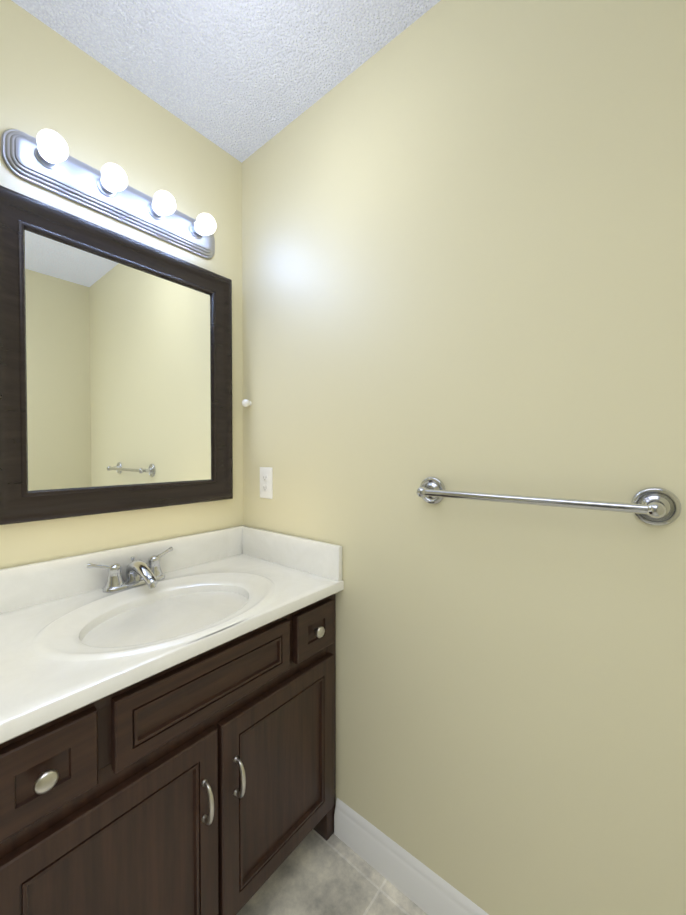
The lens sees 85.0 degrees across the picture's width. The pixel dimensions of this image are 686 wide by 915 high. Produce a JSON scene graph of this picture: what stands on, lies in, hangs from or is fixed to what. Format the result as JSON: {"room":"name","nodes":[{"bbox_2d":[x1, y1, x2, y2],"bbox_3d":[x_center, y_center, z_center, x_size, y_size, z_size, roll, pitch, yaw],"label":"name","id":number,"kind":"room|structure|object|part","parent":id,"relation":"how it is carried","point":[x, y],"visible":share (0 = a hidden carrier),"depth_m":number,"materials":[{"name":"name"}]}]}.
{"room":"bathroom","nodes":[
{"label":"bathroom","id":0,"kind":"room"},
{"bbox_2d":[0,0,242,568],"bbox_3d":[-1.279,0.031,0.578,0.100,2.440,2.800,1,1,39],"label":"wall","id":1,"kind":"structure","parent":0,"point":[93,112],"depth_m":1.18,"materials":[{"name":"paint"}]},
{"bbox_2d":[1,129,214,258],"bbox_3d":[-0.668,-0.807,1.184,0.054,0.125,0.610,1,1,39],"label":"vanity light fixture","id":2,"kind":"object","parent":1,"relation":"attached to","point":[73,179],"visible":0.75,"depth_m":1.11,"materials":[{"name":"silver metal"}]},
{"bbox_2d":[37,129,68,161],"bbox_3d":[-0.763,-0.811,0.981,0.087,0.066,0.066,1,1,39],"label":"bulb","id":3,"kind":"object","parent":2,"relation":"attached to","point":[52,145],"visible":1,"depth_m":0.96,"materials":[{"name":"white glass"}]},
{"bbox_2d":[101,163,127,190],"bbox_3d":[-0.671,-0.813,1.093,0.087,0.066,0.066,1,1,39],"label":"bulb","id":4,"kind":"object","parent":2,"relation":"attached to","point":[114,176],"visible":1,"depth_m":1.07,"materials":[{"name":"white glass"}]},
{"bbox_2d":[153,190,175,214],"bbox_3d":[-0.579,-0.815,1.205,0.087,0.066,0.066,1,1,39],"label":"bulb","id":5,"kind":"object","parent":2,"relation":"attached to","point":[164,202],"visible":1,"depth_m":1.18,"materials":[{"name":"white glass"}]},
{"bbox_2d":[195,213,215,234],"bbox_3d":[-0.487,-0.817,1.317,0.087,0.066,0.066,1,1,39],"label":"bulb","id":6,"kind":"object","parent":2,"relation":"attached to","point":[205,223],"visible":1,"depth_m":1.29,"materials":[{"name":"white glass"}]},
{"bbox_2d":[0,185,232,524],"bbox_3d":[-0.669,-0.263,1.209,0.032,0.862,0.709,1,1,39],"label":"mirror","id":7,"kind":"object","parent":1,"relation":"attached to","point":[115,372],"visible":0.98,"depth_m":1.14,"materials":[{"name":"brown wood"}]},
{"bbox_2d":[12,0,440,162],"bbox_3d":[-0.530,-1.229,-0.059,2.040,0.100,2.800,1,1,39],"label":"ceiling","id":8,"kind":"structure","parent":0,"point":[241,81],"depth_m":1.09,"materials":[{"name":"white paint"}]},
{"bbox_2d":[236,829,427,914],"bbox_3d":[-0.530,1.311,-0.018,2.040,0.100,2.800,1,1,39],"label":"floor","id":9,"kind":"structure","parent":0,"point":[315,873],"depth_m":1.08,"materials":[{"name":"tile"}]},
{"bbox_2d":[0,525,343,914],"bbox_3d":[-0.481,0.766,1.034,0.562,0.955,0.894,1,1,39],"label":"bathroom vanity","id":10,"kind":"object","parent":9,"relation":"on","point":[109,779],"depth_m":0.87,"materials":[{"name":"brown wood"}]},
{"bbox_3d":[-0.493,0.533,0.620,0.030,0.033,0.033,1,1,39],"label":"vanity knob","id":11,"kind":"part","parent":10,"relation":"part of","materials":[{"name":"silver metal"}]},
{"bbox_3d":[-0.506,0.533,0.630,0.020,0.138,0.159,1,1,39],"label":"bathroom vanity drawer","id":12,"kind":"part","parent":10,"relation":"part of","materials":[{"name":"brown wood"}]},
{"bbox_2d":[87,547,172,592],"bbox_3d":[-0.610,0.351,1.137,0.159,0.090,0.252,1,1,39],"label":"faucet","id":13,"kind":"object","parent":10,"relation":"on","point":[141,573],"visible":0.98,"depth_m":1.12,"materials":[{"name":"silver metal"}]},
{"bbox_3d":[-0.490,0.411,1.035,0.539,0.246,0.894,1,1,39],"label":"bathroom vanity top","id":14,"kind":"part","parent":10,"relation":"part of","materials":[{"name":"white stone"}]},
{"bbox_3d":[-0.296,0.529,0.885,0.020,0.138,0.445,1,1,39],"label":"bathroom vanity drawer","id":15,"kind":"part","parent":10,"relation":"part of","materials":[{"name":"brown wood"}]},
{"bbox_3d":[-0.301,0.779,0.838,0.037,0.095,0.013,1,1,39],"label":"bathroom vanity handle","id":16,"kind":"part","parent":10,"relation":"part of","materials":[{"name":"silver metal"}]},
{"bbox_3d":[-0.248,0.778,0.903,0.037,0.095,0.013,1,1,39],"label":"bathroom vanity handle","id":17,"kind":"part","parent":10,"relation":"part of","materials":[{"name":"silver metal"}]},
{"bbox_3d":[-0.087,0.525,1.140,0.020,0.138,0.159,1,1,39],"label":"bathroom vanity drawer","id":18,"kind":"part","parent":10,"relation":"part of","materials":[{"name":"brown wood"}]},
{"bbox_3d":[-0.073,0.525,1.129,0.030,0.033,0.033,1,1,39],"label":"vanity knob","id":19,"kind":"part","parent":10,"relation":"part of","materials":[{"name":"silver metal"}]},
{"bbox_2d":[242,0,685,914],"bbox_3d":[0.328,0.024,1.004,2.040,2.440,0.100,1,1,39],"label":"wall","id":20,"kind":"structure","parent":0,"point":[462,244],"depth_m":0.90,"materials":[{"name":"paint"}]},
{"bbox_2d":[242,399,251,406],"bbox_3d":[-0.387,-0.218,1.498,0.031,0.031,0.038,1,1,39],"label":"hook","id":21,"kind":"object","parent":20,"relation":"attached to","point":[245,402],"visible":0.98,"depth_m":1.49,"materials":[{"name":"white plastic"}]},
{"bbox_2d":[260,467,272,498],"bbox_3d":[-0.300,0.099,1.451,0.074,0.121,0.008,1,1,39],"label":"outlet","id":22,"kind":"object","parent":20,"relation":"attached to","point":[266,482],"visible":1,"depth_m":1.44,"materials":[{"name":"white plastic"}]},
{"bbox_2d":[334,798,488,914],"bbox_3d":[0.489,1.192,0.815,1.328,0.111,0.016,1,1,39],"label":"baseboard","id":23,"kind":"structure","parent":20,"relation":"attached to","point":[423,887],"depth_m":1.08,"materials":[{"name":"white wood"}]},
{"bbox_2d":[416,477,681,525],"bbox_3d":[0.397,0.092,0.835,0.536,0.074,0.074,1,1,39],"label":"towel rail","id":24,"kind":"object","parent":20,"relation":"attached to","point":[656,506],"visible":1,"depth_m":0.73,"materials":[{"name":"silver metal"}]}
]}

